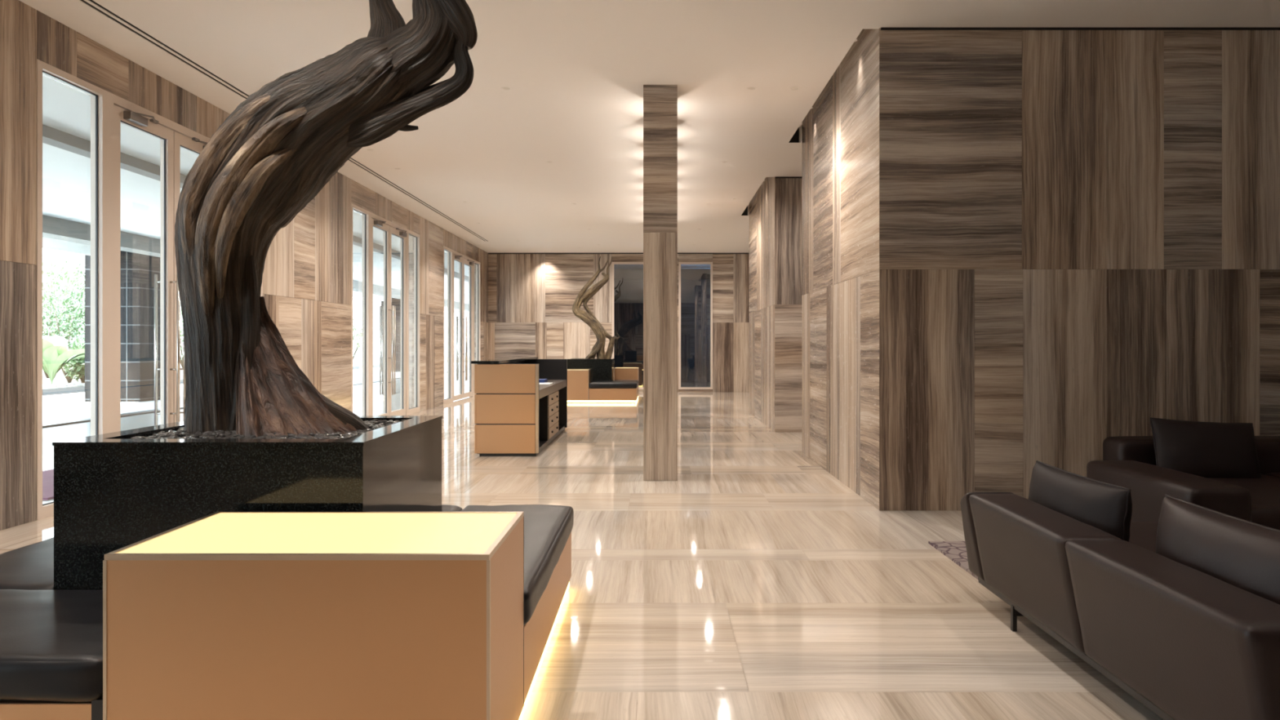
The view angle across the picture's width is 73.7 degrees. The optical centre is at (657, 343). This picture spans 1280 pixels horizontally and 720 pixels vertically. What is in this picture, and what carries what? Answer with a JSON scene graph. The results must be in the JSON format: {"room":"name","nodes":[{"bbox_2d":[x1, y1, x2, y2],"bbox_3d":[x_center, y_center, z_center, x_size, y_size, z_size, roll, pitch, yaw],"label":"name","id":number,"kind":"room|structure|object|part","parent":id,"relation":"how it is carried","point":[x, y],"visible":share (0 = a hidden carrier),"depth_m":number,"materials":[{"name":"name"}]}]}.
{"room":"hotel lobby","nodes":[
{"label":"hotel lobby","id":0,"kind":"room"},
{"bbox_2d":[0,0,488,530],"bbox_3d":[-4.510,-0.560,8.600,0.220,3.620,27.200,0,0,0],"label":"wall","id":1,"kind":"structure","parent":0,"point":[307,272],"depth_m":7.48,"materials":[{"name":"wood"}]},
{"bbox_2d":[34,58,106,519],"bbox_3d":[-4.442,-0.385,6.430,0.095,3.270,0.760,0,0,0],"label":"window","id":2,"kind":"structure","parent":1,"relation":"in","point":[98,95],"depth_m":6.76,"materials":[{"name":"beige metal"},{"name":"light wood"}]},
{"bbox_2d":[106,91,209,433],"bbox_3d":[-4.415,-0.385,7.775,0.266,3.270,1.930,0,0,0],"label":"door","id":3,"kind":"structure","parent":1,"relation":"in","point":[173,136],"depth_m":7.68,"materials":[{"name":"clear glass"},{"name":"light wood"},{"name":"brushed steel"}]},
{"bbox_3d":[-4.509,0.100,7.720,0.078,1.460,0.026,0,0,0],"label":"pull handle","id":4,"kind":"part","parent":3,"relation":"part of","materials":[{"name":"silver metal"}]},
{"bbox_3d":[-4.363,0.100,7.720,0.082,1.460,0.026,0,0,0],"label":"pull handle","id":5,"kind":"part","parent":3,"relation":"part of","materials":[{"name":"silver metal"}]},
{"bbox_3d":[-4.363,0.100,7.830,0.082,1.460,0.026,0,0,0],"label":"pull handle","id":6,"kind":"part","parent":3,"relation":"part of","materials":[{"name":"silver metal"}]},
{"bbox_2d":[260,277,262,296],"bbox_3d":[-4.442,-0.385,9.120,0.095,3.270,0.760,0,0,0],"label":"window","id":7,"kind":"structure","parent":1,"relation":"in","point":[261,293],"depth_m":9.50,"materials":[{"name":"beige"}]},
{"bbox_2d":[351,203,369,415],"bbox_3d":[-4.442,-0.385,12.650,0.095,3.270,0.760,0,0,0],"label":"window","id":8,"kind":"structure","parent":1,"relation":"in","point":[366,214],"depth_m":12.98,"materials":[{"name":"beige"}]},
{"bbox_2d":[369,212,408,415],"bbox_3d":[-4.415,-0.385,14.035,0.266,3.270,2.010,0,0,0],"label":"door","id":9,"kind":"structure","parent":1,"relation":"in","point":[389,228],"depth_m":14.04,"materials":[{"name":"beige"}]},
{"bbox_3d":[-4.509,0.100,13.980,0.078,1.460,0.026,0,0,0],"label":"pull handle","id":10,"kind":"part","parent":9,"relation":"part of","materials":[{"name":"silver metal"}]},
{"bbox_3d":[-4.509,0.100,14.090,0.078,1.460,0.026,0,0,0],"label":"pull handle","id":11,"kind":"part","parent":9,"relation":"part of","materials":[{"name":"silver metal"}]},
{"bbox_3d":[-4.363,0.100,13.980,0.082,1.460,0.026,0,0,0],"label":"pull handle","id":12,"kind":"part","parent":9,"relation":"part of","materials":[{"name":"silver metal"}]},
{"bbox_3d":[-4.363,0.100,14.090,0.082,1.460,0.026,0,0,0],"label":"pull handle","id":13,"kind":"part","parent":9,"relation":"part of","materials":[{"name":"silver metal"}]},
{"bbox_2d":[408,229,419,414],"bbox_3d":[-4.442,-0.385,15.420,0.095,3.270,0.760,0,0,0],"label":"window","id":14,"kind":"structure","parent":1,"relation":"in","point":[415,409],"depth_m":15.75,"materials":[{"name":"beige"}]},
{"bbox_2d":[443,245,452,404],"bbox_3d":[-4.442,-0.385,17.930,0.095,3.270,0.760,0,0,0],"label":"window","id":15,"kind":"structure","parent":1,"relation":"in","point":[449,399],"depth_m":18.26,"materials":[{"name":"beige"}]},
{"bbox_2d":[452,249,474,402],"bbox_3d":[-4.415,-0.385,19.375,0.266,3.270,2.130,0,0,0],"label":"door","id":16,"kind":"structure","parent":1,"relation":"in","point":[463,260],"depth_m":19.36,"materials":[{"name":"beige"}]},
{"bbox_3d":[-4.509,0.100,19.320,0.078,1.460,0.026,0,0,0],"label":"pull handle","id":17,"kind":"part","parent":16,"relation":"part of","materials":[{"name":"silver metal"}]},
{"bbox_3d":[-4.509,0.100,19.430,0.078,1.460,0.026,0,0,0],"label":"pull handle","id":18,"kind":"part","parent":16,"relation":"part of","materials":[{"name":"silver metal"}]},
{"bbox_3d":[-4.363,0.100,19.320,0.082,1.460,0.026,0,0,0],"label":"pull handle","id":19,"kind":"part","parent":16,"relation":"part of","materials":[{"name":"silver metal"}]},
{"bbox_3d":[-4.363,0.100,19.430,0.082,1.460,0.026,0,0,0],"label":"pull handle","id":20,"kind":"part","parent":16,"relation":"part of","materials":[{"name":"silver metal"}]},
{"bbox_2d":[473,259,480,395],"bbox_3d":[-4.442,-0.385,20.820,0.095,3.270,0.760,0,0,0],"label":"window","id":21,"kind":"structure","parent":1,"relation":"in","point":[477,264],"depth_m":21.15,"materials":[{"name":"beige"}]},
{"bbox_2d":[42,124,468,281],"bbox_3d":[-6.250,-2.139,20.000,0.200,0.119,80.000,0,0,0],"label":"trim","id":22,"kind":"structure","parent":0,"point":[51,136],"depth_m":9.89,"materials":[{"name":"grey"}]},
{"bbox_2d":[0,391,1163,719],"bbox_3d":[1.190,1.350,8.700,11.620,0.200,27.400,0,0,0],"label":"floor","id":23,"kind":"structure","parent":0,"point":[754,583],"depth_m":4.25,"materials":[{"name":"stone"}]},
{"bbox_2d":[0,504,573,719],"bbox_3d":[-1.503,0.900,3.297,2.179,0.700,2.176,0,0,0],"label":"bench","id":24,"kind":"object","parent":23,"relation":"on","point":[452,613],"visible":0.88,"depth_m":2.23,"materials":[{"name":"brown wood"}]},
{"bbox_2d":[0,537,53,590],"bbox_3d":[-2.307,0.880,3.622,0.565,0.140,1.515,0,0,0],"label":"seat cushion","id":25,"kind":"object","parent":24,"relation":"on","point":[31,566],"depth_m":3.10,"materials":[{"name":"black leather"}]},
{"bbox_2d":[0,589,102,702],"bbox_3d":[-2.015,0.880,2.543,1.150,0.140,0.665,0,0,0],"label":"seat cushion","id":26,"kind":"object","parent":24,"relation":"on","point":[51,640],"depth_m":2.31,"materials":[{"name":"black leather"}]},
{"bbox_2d":[52,415,442,590],"bbox_3d":[-1.510,0.634,3.395,1.046,0.609,1.056,0,0,0],"label":"planter","id":27,"kind":"object","parent":24,"relation":"on","point":[113,491],"visible":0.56,"depth_m":2.87,"materials":[{"name":"polished black granite"},{"name":"dark pebbles"}]},
{"bbox_2d":[130,418,406,439],"bbox_3d":[-1.512,0.349,3.397,0.844,0.040,0.851,0,0,0],"label":"pebbles","id":28,"kind":"object","parent":27,"relation":"on","point":[181,433],"visible":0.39,"depth_m":3.16,"materials":[{"name":"grey stone"}]},
{"bbox_2d":[174,0,477,436],"bbox_3d":[-1.315,-0.621,3.333,1.172,2.087,0.498,0,0,8],"label":"sculpture","id":29,"kind":"object","parent":27,"relation":"on","point":[277,149],"visible":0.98,"depth_m":3.29,"materials":[{"name":"brown wood"}]},
{"bbox_2d":[441,504,462,511],"bbox_3d":[-1.511,0.879,4.151,1.060,0.140,0.460,0,0,0],"label":"seat cushion","id":30,"kind":"object","parent":24,"relation":"on","point":[445,508],"depth_m":4.27,"materials":[{"name":"black leather"}]},
{"bbox_2d":[460,504,573,625],"bbox_3d":[-0.705,0.880,3.592,0.580,0.141,1.584,0,0,0],"label":"seat cushion","id":31,"kind":"object","parent":24,"relation":"on","point":[548,528],"depth_m":3.60,"materials":[{"name":"black leather"}]},
{"bbox_2d":[471,356,567,456],"bbox_3d":[-1.687,0.719,10.970,0.746,1.062,3.060,0,0,0],"label":"reception desk","id":32,"kind":"object","parent":23,"relation":"on","point":[515,415],"visible":1,"depth_m":9.47,"materials":[{"name":"brown wood"}]},
{"bbox_3d":[-2.020,0.387,10.985,0.020,0.323,3.030,0,0,0],"label":"panel","id":33,"kind":"part","parent":32,"relation":"part of","materials":[{"name":"brown wood"}]},
{"bbox_3d":[-2.020,0.723,10.985,0.020,0.326,3.030,0,0,0],"label":"panel","id":34,"kind":"part","parent":32,"relation":"part of","materials":[{"name":"brown wood"}]},
{"bbox_3d":[-2.020,1.056,10.985,0.020,0.317,3.030,0,0,0],"label":"panel","id":35,"kind":"part","parent":32,"relation":"part of","materials":[{"name":"brown wood"}]},
{"bbox_2d":[471,356,537,364],"bbox_3d":[-1.905,0.203,10.970,0.310,0.030,3.060,0,0,0],"label":"countertop","id":36,"kind":"structure","parent":32,"relation":"on","point":[497,361],"depth_m":10.12,"materials":[{"name":"black stone"}]},
{"bbox_3d":[-1.683,0.387,9.480,0.655,0.323,0.020,0,0,0],"label":"panel","id":37,"kind":"part","parent":32,"relation":"part of","materials":[{"name":"brown wood"}]},
{"bbox_3d":[-1.683,0.723,9.480,0.655,0.326,0.020,0,0,0],"label":"panel","id":38,"kind":"part","parent":32,"relation":"part of","materials":[{"name":"brown wood"}]},
{"bbox_3d":[-1.683,1.056,9.480,0.655,0.317,0.020,0,0,0],"label":"panel","id":39,"kind":"part","parent":32,"relation":"part of","materials":[{"name":"brown wood"}]},
{"bbox_2d":[539,378,547,382],"bbox_3d":[-1.630,0.497,11.500,0.260,0.044,0.300,0,0,0],"label":"document folder","id":40,"kind":"object","parent":32,"relation":"on","point":[541,380],"visible":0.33,"depth_m":11.37,"materials":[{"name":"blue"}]},
{"bbox_3d":[-1.605,0.905,11.025,0.510,0.570,1.050,0,0,0],"label":"drawer","id":41,"kind":"part","parent":32,"relation":"part of","materials":[{"name":"brown wood"}]},
{"bbox_2d":[539,382,553,385],"bbox_3d":[-1.490,0.512,10.950,0.260,0.014,0.400,0,0,0],"label":"paper sheets","id":42,"kind":"object","parent":32,"relation":"on","point":[540,384],"visible":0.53,"depth_m":10.75,"materials":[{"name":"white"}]},
{"bbox_3d":[-1.341,0.696,10.762,0.018,0.130,0.505,0,0,0],"label":"drawer","id":43,"kind":"part","parent":32,"relation":"part of","materials":[{"name":"beige laminate"}]},
{"bbox_3d":[-1.341,0.834,10.762,0.018,0.130,0.505,0,0,0],"label":"drawer","id":44,"kind":"part","parent":32,"relation":"part of","materials":[{"name":"beige laminate"}]},
{"bbox_3d":[-1.341,0.972,10.762,0.018,0.130,0.505,0,0,0],"label":"drawer","id":45,"kind":"part","parent":32,"relation":"part of","materials":[{"name":"beige laminate"}]},
{"bbox_3d":[-1.341,1.110,10.762,0.018,0.130,0.505,0,0,0],"label":"drawer","id":46,"kind":"part","parent":32,"relation":"part of","materials":[{"name":"beige laminate"}]},
{"bbox_2d":[539,379,566,398],"bbox_3d":[-1.627,0.570,10.995,0.605,0.100,2.910,0,0,0],"label":"countertop","id":47,"kind":"structure","parent":32,"relation":"on","point":[544,390],"depth_m":10.93,"materials":[{"name":"grey"}]},
{"bbox_3d":[-1.341,1.110,11.283,0.018,0.130,0.505,0,0,0],"label":"drawer","id":48,"kind":"part","parent":32,"relation":"part of","materials":[{"name":"beige laminate"}]},
{"bbox_3d":[-1.341,0.696,11.283,0.018,0.130,0.505,0,0,0],"label":"drawer","id":49,"kind":"part","parent":32,"relation":"part of","materials":[{"name":"beige laminate"}]},
{"bbox_3d":[-1.341,0.834,11.283,0.018,0.130,0.505,0,0,0],"label":"drawer","id":50,"kind":"part","parent":32,"relation":"part of","materials":[{"name":"beige laminate"}]},
{"bbox_3d":[-1.341,0.972,11.283,0.018,0.130,0.505,0,0,0],"label":"drawer","id":51,"kind":"part","parent":32,"relation":"part of","materials":[{"name":"beige laminate"}]},
{"bbox_2d":[567,367,638,403],"bbox_3d":[-1.505,0.900,19.045,2.179,0.700,2.133,0,0,0],"label":"bench","id":52,"kind":"object","parent":23,"relation":"on","point":[624,388],"visible":0.71,"depth_m":18.00,"materials":[{"name":"brown wood"}]},
{"bbox_3d":[-1.950,0.870,18.274,1.006,0.640,0.554,0,0,0],"label":"edge trim","id":53,"kind":"part","parent":52,"relation":"part of","materials":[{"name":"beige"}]},
{"bbox_2d":[566,358,614,382],"bbox_3d":[-1.510,0.634,19.130,1.046,0.609,1.046,0,0,0],"label":"planter","id":54,"kind":"object","parent":52,"relation":"on","point":[602,370],"visible":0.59,"depth_m":18.61,"materials":[{"name":"black stone"}]},
{"bbox_2d":[572,256,619,359],"bbox_3d":[-1.371,-0.737,19.085,1.070,2.448,0.265,0,0,-3],"label":"driftwood sculpture","id":55,"kind":"object","parent":54,"relation":"in","point":[584,295],"visible":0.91,"depth_m":19.04,"materials":[{"name":"brown wood"}]},
{"bbox_2d":[588,381,637,388],"bbox_3d":[-0.936,0.879,18.295,1.028,0.141,0.630,0,0,0],"label":"seat cushion","id":56,"kind":"object","parent":52,"relation":"on","point":[597,384],"depth_m":17.99,"materials":[{"name":"black leather"}]},
{"bbox_2d":[613,379,638,386],"bbox_3d":[-0.707,0.880,19.050,0.575,0.140,0.900,0,0,0],"label":"seat cushion","id":57,"kind":"object","parent":52,"relation":"on","point":[637,380],"depth_m":18.88,"materials":[{"name":"black leather"}]},
{"bbox_3d":[-0.708,0.870,19.799,0.541,0.640,0.604,0,0,0],"label":"edge trim","id":58,"kind":"part","parent":52,"relation":"part of","materials":[{"name":"beige"}]},
{"bbox_2d":[643,84,677,480],"bbox_3d":[0.028,-0.560,8.030,0.311,3.620,0.460,0,0,0],"label":"stone column","id":59,"kind":"structure","parent":23,"relation":"on","point":[660,101],"depth_m":7.80,"materials":[{"name":"stone"}]},
{"bbox_2d":[928,541,978,580],"bbox_3d":[3.300,1.243,4.650,3.200,0.014,1.400,0,0,0],"label":"rug","id":60,"kind":"object","parent":23,"relation":"on","point":[956,551],"visible":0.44,"depth_m":5.08,"materials":[{"name":"beige carpet"}]},
{"bbox_2d":[1086,435,1279,529],"bbox_3d":[3.802,0.932,5.078,2.298,0.608,1.658,0,0,0],"label":"sofa","id":61,"kind":"object","parent":60,"relation":"on","point":[1129,462],"visible":0.54,"depth_m":4.72,"materials":[{"name":"black leather"}]},
{"bbox_3d":[2.820,0.915,4.785,0.334,0.404,1.072,0,0,0],"label":"armrest","id":62,"kind":"part","parent":61,"relation":"part of","materials":[{"name":"black leather"}]},
{"bbox_3d":[4.005,0.872,5.760,1.893,0.489,0.294,0,0,0],"label":"backrest","id":63,"kind":"part","parent":61,"relation":"part of","materials":[{"name":"black leather"}]},
{"bbox_2d":[1150,417,1261,478],"bbox_3d":[3.469,0.690,5.401,0.641,0.433,0.252,0,0,7],"label":"throw pillow","id":64,"kind":"object","parent":61,"relation":"on","point":[1202,449],"visible":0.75,"depth_m":5.33,"materials":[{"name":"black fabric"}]},
{"bbox_2d":[1207,474,1279,529],"bbox_3d":[3.470,0.965,4.985,0.963,0.276,1.272,0,0,0],"label":"seat cushion","id":65,"kind":"object","parent":61,"relation":"on","point":[1264,491],"depth_m":4.63,"materials":[{"name":"black leather"}]},
{"bbox_2d":[1264,472,1279,477],"bbox_3d":[4.445,0.965,4.985,0.973,0.275,1.273,0,0,0],"label":"seat cushion","id":66,"kind":"object","parent":61,"relation":"on","point":[1275,474],"depth_m":5.54,"materials":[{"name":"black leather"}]},
{"bbox_2d":[960,491,1279,719],"bbox_3d":[2.041,0.972,3.147,1.180,0.557,2.097,0,0,0],"label":"sofa","id":67,"kind":"object","parent":23,"relation":"on","point":[1186,642],"visible":0.96,"depth_m":2.70,"materials":[{"name":"black leather"}]},
{"bbox_3d":[1.582,0.912,4.099,0.259,0.430,0.191,0,0,0],"label":"backrest","id":68,"kind":"part","parent":67,"relation":"part of","materials":[{"name":"black leather"}]},
{"bbox_3d":[1.615,1.195,3.720,0.140,0.110,0.024,0,0,0],"label":"leg","id":69,"kind":"part","parent":67,"relation":"part of","materials":[{"name":"black metal"}]},
{"bbox_3d":[1.581,0.910,3.534,0.258,0.434,0.934,0,0,0],"label":"backrest","id":70,"kind":"part","parent":67,"relation":"part of","materials":[{"name":"black leather"}]},
{"bbox_3d":[2.065,1.138,3.120,1.030,0.024,2.000,0,0,0],"label":"frame","id":71,"kind":"part","parent":67,"relation":"part of","materials":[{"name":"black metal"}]},
{"bbox_2d":[1028,460,1132,542],"bbox_3d":[1.800,0.715,3.679,0.184,0.317,0.806,0,0,-3],"label":"throw pillow","id":72,"kind":"object","parent":67,"relation":"on","point":[1105,507],"visible":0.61,"depth_m":3.49,"materials":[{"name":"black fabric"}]},
{"bbox_2d":[1128,521,1158,552],"bbox_3d":[2.167,0.970,3.595,0.926,0.266,1.053,0,0,0],"label":"seat cushion","id":73,"kind":"object","parent":67,"relation":"on","point":[1142,534],"depth_m":3.76,"materials":[{"name":"black leather"}]},
{"bbox_3d":[1.581,0.910,2.581,0.259,0.433,0.964,0,0,0],"label":"backrest","id":74,"kind":"part","parent":67,"relation":"part of","materials":[{"name":"black leather"}]},
{"bbox_2d":[1155,493,1279,604],"bbox_3d":[1.800,0.705,2.619,0.202,0.337,0.867,0,0,4],"label":"throw pillow","id":75,"kind":"object","parent":67,"relation":"on","point":[1243,554],"visible":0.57,"depth_m":2.62,"materials":[{"name":"black leather"}]},
{"bbox_2d":[488,253,749,391],"bbox_3d":[1.300,-0.560,22.310,11.800,3.620,0.220,0,0,0],"label":"wall","id":76,"kind":"structure","parent":0,"point":[531,297],"depth_m":22.20,"materials":[{"name":"wood"}]},
{"bbox_2d":[488,253,749,253],"bbox_3d":[1.300,-2.355,22.194,11.400,0.030,0.012,0,0,0],"label":"trim","id":77,"kind":"structure","parent":76,"relation":"attached to","point":[488,253],"depth_m":22.19,"materials":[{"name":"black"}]},
{"bbox_2d":[612,262,643,389],"bbox_3d":[-0.735,-0.475,22.225,0.890,3.310,0.110,0,0,0],"label":"window","id":78,"kind":"structure","parent":76,"relation":"in","point":[627,277],"depth_m":22.23,"materials":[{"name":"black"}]},
{"bbox_2d":[678,262,712,389],"bbox_3d":[0.998,-0.475,22.225,0.885,3.310,0.110,0,0,0],"label":"window","id":79,"kind":"structure","parent":76,"relation":"in","point":[695,278],"depth_m":22.23,"materials":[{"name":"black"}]},
{"bbox_2d":[18,0,1279,253],"bbox_3d":[1.190,-2.510,8.600,11.620,0.280,27.200,0,0,0],"label":"ceiling","id":80,"kind":"structure","parent":0,"point":[576,72],"depth_m":7.51,"materials":[{"name":"white paint"}]},
{"bbox_2d":[80,0,248,98],"bbox_3d":[-3.943,-2.387,7.072,0.082,0.026,2.351,0,0,0],"label":"ceiling vent","id":81,"kind":"object","parent":80,"relation":"in","point":[117,16],"depth_m":6.76,"materials":[{"name":"black"}]},
{"bbox_2d":[348,157,487,240],"bbox_3d":[-3.943,-2.387,15.222,0.082,0.026,8.667,0,0,0],"label":"ceiling vent","id":82,"kind":"object","parent":80,"relation":"in","point":[350,157],"depth_m":13.46,"materials":[{"name":"black metal"}]},
{"bbox_2d":[501,86,511,89],"bbox_3d":[-1.400,-2.367,7.900,0.092,0.004,0.092,0,0,0],"label":"recessed light","id":83,"kind":"object","parent":80,"relation":"in","point":[502,87],"visible":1,"depth_m":7.89,"materials":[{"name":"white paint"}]},
{"bbox_2d":[741,205,747,215],"bbox_3d":[1.606,-2.460,15.739,0.118,0.180,0.019,0,0,0],"label":"trim","id":84,"kind":"structure","parent":80,"relation":"attached to","point":[745,211],"depth_m":15.73,"materials":[{"name":"black"}]},
{"bbox_2d":[746,86,755,89],"bbox_3d":[0.870,-2.367,7.900,0.092,0.004,0.092,0,0,0],"label":"recessed light","id":85,"kind":"object","parent":80,"relation":"in","point":[748,87],"visible":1,"depth_m":7.89,"materials":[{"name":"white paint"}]},
{"bbox_2d":[788,127,799,142],"bbox_3d":[1.606,-2.460,10.040,0.118,0.180,0.019,0,0,0],"label":"trim","id":86,"kind":"structure","parent":80,"relation":"attached to","point":[795,139],"depth_m":10.03,"materials":[{"name":"black"}]},
{"bbox_2d":[789,86,799,89],"bbox_3d":[1.270,-2.367,7.900,0.092,0.004,0.092,0,0,0],"label":"recessed light","id":87,"kind":"object","parent":80,"relation":"in","point":[792,87],"visible":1,"depth_m":7.89,"materials":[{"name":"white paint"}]},
{"bbox_2d":[749,177,801,431],"bbox_3d":[4.332,-0.685,13.800,5.335,3.870,3.400,0,0,0],"label":"wall","id":88,"kind":"structure","parent":0,"point":[775,207],"depth_m":12.10,"materials":[{"name":"wood"}]},
{"bbox_2d":[775,176,801,177],"bbox_3d":[4.338,-2.360,12.094,5.325,0.020,0.012,0,0,0],"label":"trim","id":89,"kind":"structure","parent":88,"relation":"attached to","point":[775,176],"depth_m":12.09,"materials":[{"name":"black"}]},
{"bbox_2d":[801,27,1279,510],"bbox_3d":[4.332,-0.685,8.110,5.335,3.870,3.420,0,0,0],"label":"wall","id":90,"kind":"structure","parent":0,"point":[1020,248],"depth_m":6.40,"materials":[{"name":"wood"}]},
{"bbox_2d":[880,27,1279,30],"bbox_3d":[4.338,-2.362,6.394,5.325,0.016,0.012,0,0,0],"label":"trim","id":91,"kind":"structure","parent":90,"relation":"attached to","point":[882,28],"depth_m":6.39,"materials":[{"name":"black"}]},
{"label":"outside","id":92,"kind":"structure","parent":0,"visible":0},
{"bbox_2d":[42,369,468,503],"bbox_3d":[-6.990,1.340,20.000,4.740,0.120,80.000,0,0,0],"label":"ground porch","id":93,"kind":"structure","parent":92,"point":[61,433],"depth_m":14.22,"materials":[{"name":"grey concrete"}]},
{"bbox_2d":[42,468,53,500],"bbox_3d":[-5.550,1.271,8.100,1.100,0.018,2.200,0,0,0],"label":"door mat","id":94,"kind":"object","parent":93,"relation":"on","point":[47,475],"visible":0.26,"depth_m":7.62,"materials":[{"name":"pink"}]},
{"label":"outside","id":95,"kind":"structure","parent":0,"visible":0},
{"bbox_2d":[42,356,468,386],"bbox_3d":[-37.925,1.390,30.000,44.150,0.320,100.000,0,0,0],"label":"bed","id":96,"kind":"object","parent":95,"point":[60,379],"depth_m":34.21,"materials":[{"name":"brown soil"}]},
{"bbox_2d":[44,386,56,388],"bbox_3d":[-16.120,1.186,22.663,0.266,0.143,0.240,0,0,-12],"label":"rock","id":97,"kind":"object","parent":96,"relation":"on","point":[46,387],"visible":0.5,"depth_m":22.60,"materials":[{"name":"grey stone"}]},
{"bbox_2d":[46,383,57,387],"bbox_3d":[-16.474,1.174,23.178,0.338,0.182,0.305,0,0,30],"label":"rock","id":98,"kind":"object","parent":96,"relation":"on","point":[49,384],"visible":0.31,"depth_m":23.09,"materials":[{"name":"grey stone"}]},
{"bbox_2d":[42,285,84,382],"bbox_3d":[-18.548,-0.315,27.031,3.168,3.117,2.919,0,0,0],"label":"shrub","id":99,"kind":"object","parent":96,"relation":"on","point":[77,308],"visible":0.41,"depth_m":26.84,"materials":[{"name":"green plant"}]},
{"bbox_2d":[42,254,84,377],"bbox_3d":[-21.970,-0.970,30.819,3.501,4.424,3.559,0,0,-42],"label":"shrub","id":100,"kind":"object","parent":96,"relation":"on","point":[77,274],"visible":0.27,"depth_m":30.75,"materials":[{"name":"green plant"}]},
{"bbox_2d":[42,254,84,344],"bbox_3d":[-24.391,-1.184,33.600,4.450,4.852,4.394,0,0,0],"label":"shrub","id":101,"kind":"object","parent":96,"relation":"on","point":[47,263],"visible":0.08,"depth_m":33.76,"materials":[{"name":"green plant"}]},
{"bbox_3d":[-24.489,-0.805,33.413,2.723,4.095,2.688,0,0,0],"label":"stem","id":102,"kind":"part","parent":101,"relation":"part of","materials":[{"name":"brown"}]},
{"bbox_2d":[42,257,84,346],"bbox_3d":[-26.026,-1.395,38.901,4.350,5.274,4.522,0,0,0],"label":"shrub","id":103,"kind":"object","parent":96,"relation":"on","point":[66,262],"visible":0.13,"depth_m":38.33,"materials":[{"name":"green plant"}]},
{"bbox_2d":[42,335,84,383],"bbox_3d":[-16.787,0.494,23.650,3.418,1.472,2.153,0,0,-27],"label":"plant","id":104,"kind":"object","parent":96,"relation":"on","point":[55,354],"visible":0.57,"depth_m":23.49,"materials":[{"name":"green plant"}]},
{"bbox_2d":[66,384,77,386],"bbox_3d":[-16.160,1.185,23.576,0.247,0.147,0.273,0,0,-11],"label":"rock","id":105,"kind":"object","parent":96,"relation":"on","point":[68,385],"visible":0.48,"depth_m":23.48,"materials":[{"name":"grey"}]},
{"bbox_2d":[62,337,84,382],"bbox_3d":[-17.017,0.514,25.286,1.120,1.456,1.087,0,0,-24],"label":"shrub","id":106,"kind":"object","parent":96,"relation":"on","point":[77,366],"visible":0.38,"depth_m":25.06,"materials":[{"name":"green plant"}]},
{"bbox_3d":[-16.987,0.682,25.332,0.730,1.119,0.594,0,0,19],"label":"stem","id":107,"kind":"part","parent":106,"relation":"part of","materials":[{"name":"green plant"}]},
{"bbox_2d":[42,266,182,355],"bbox_3d":[-47.000,-2.250,50.000,2.000,7.000,80.000,0,0,0],"label":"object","id":108,"kind":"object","parent":96,"relation":"on","point":[46,271],"depth_m":66.03,"materials":[{"name":"green"}]},
{"bbox_2d":[180,306,182,368],"bbox_3d":[-20.657,-0.557,37.204,2.950,3.598,2.967,0,0,-41],"label":"shrub","id":109,"kind":"object","parent":96,"relation":"on","point":[181,330],"visible":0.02,"depth_m":36.96,"materials":[{"name":"green plant"}]},
{"bbox_3d":[-20.577,-0.210,37.240,2.006,2.905,1.733,0,0,27],"label":"stem","id":110,"kind":"part","parent":109,"relation":"part of","materials":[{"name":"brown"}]},
{"bbox_2d":[352,314,377,359],"bbox_3d":[-17.968,-0.286,50.035,3.049,3.060,3.161,0,0,0],"label":"shrub","id":111,"kind":"object","parent":96,"relation":"on","point":[357,335],"visible":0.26,"depth_m":50.06,"materials":[{"name":"green plant"}]},
{"bbox_3d":[-17.918,-0.039,50.133,1.753,2.567,1.846,0,0,-31],"label":"stem","id":112,"kind":"part","parent":111,"relation":"part of","materials":[{"name":"green plant"}]},
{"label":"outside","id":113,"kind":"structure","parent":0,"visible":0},
{"bbox_2d":[42,362,468,423],"bbox_3d":[-12.600,1.380,20.000,6.000,0.140,80.000,0,0,0],"label":"gravel drive","id":114,"kind":"structure","parent":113,"point":[65,406],"depth_m":18.23,"materials":[{"name":"grey gravel"}]},
{"bbox_2d":[84,250,159,401],"bbox_3d":[-12.325,-0.440,19.725,1.250,3.500,0.850,0,0,0],"label":"column","id":115,"kind":"structure","parent":114,"relation":"on","point":[138,271],"depth_m":19.30,"materials":[{"name":"black stone"}]},
{"bbox_2d":[42,364,379,395],"bbox_3d":[-15.725,1.280,20.000,0.250,0.240,80.000,0,0,0],"label":"kerb","id":116,"kind":"object","parent":114,"relation":"on","point":[77,388],"depth_m":22.63,"materials":[{"name":"grey stone"}]},
{"bbox_2d":[42,368,468,427],"bbox_3d":[-9.480,1.325,20.000,0.240,0.150,80.000,0,0,0],"label":"kerb","id":117,"kind":"object","parent":114,"relation":"on","point":[87,420],"depth_m":14.34,"materials":[{"name":"grey concrete"}]},
{"bbox_2d":[381,297,400,372],"bbox_3d":[-12.325,-0.440,40.425,1.250,3.500,0.850,0,0,0],"label":"column","id":118,"kind":"structure","parent":114,"relation":"on","point":[395,302],"depth_m":40.00,"materials":[{"name":"black stone"}]},
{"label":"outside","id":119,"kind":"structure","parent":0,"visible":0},
{"bbox_2d":[42,75,468,304],"bbox_3d":[-8.535,-2.400,20.000,7.830,0.400,80.000,0,0,0],"label":"soffit","id":120,"kind":"structure","parent":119,"point":[66,175],"depth_m":11.86,"materials":[{"name":"white"}]},
{"bbox_2d":[42,214,468,311],"bbox_3d":[-10.675,-2.050,20.000,0.450,0.299,80.000,0,0,0],"label":"trim","id":121,"kind":"structure","parent":120,"relation":"attached to","point":[55,228],"depth_m":16.71,"materials":[{"name":"grey"}]},
{"bbox_2d":[42,236,468,314],"bbox_3d":[-12.476,-2.375,20.000,0.049,0.850,80.000,0,0,0],"label":"trim","id":122,"kind":"structure","parent":120,"relation":"attached to","point":[47,243],"depth_m":18.21,"materials":[{"name":"white"}]}
]}

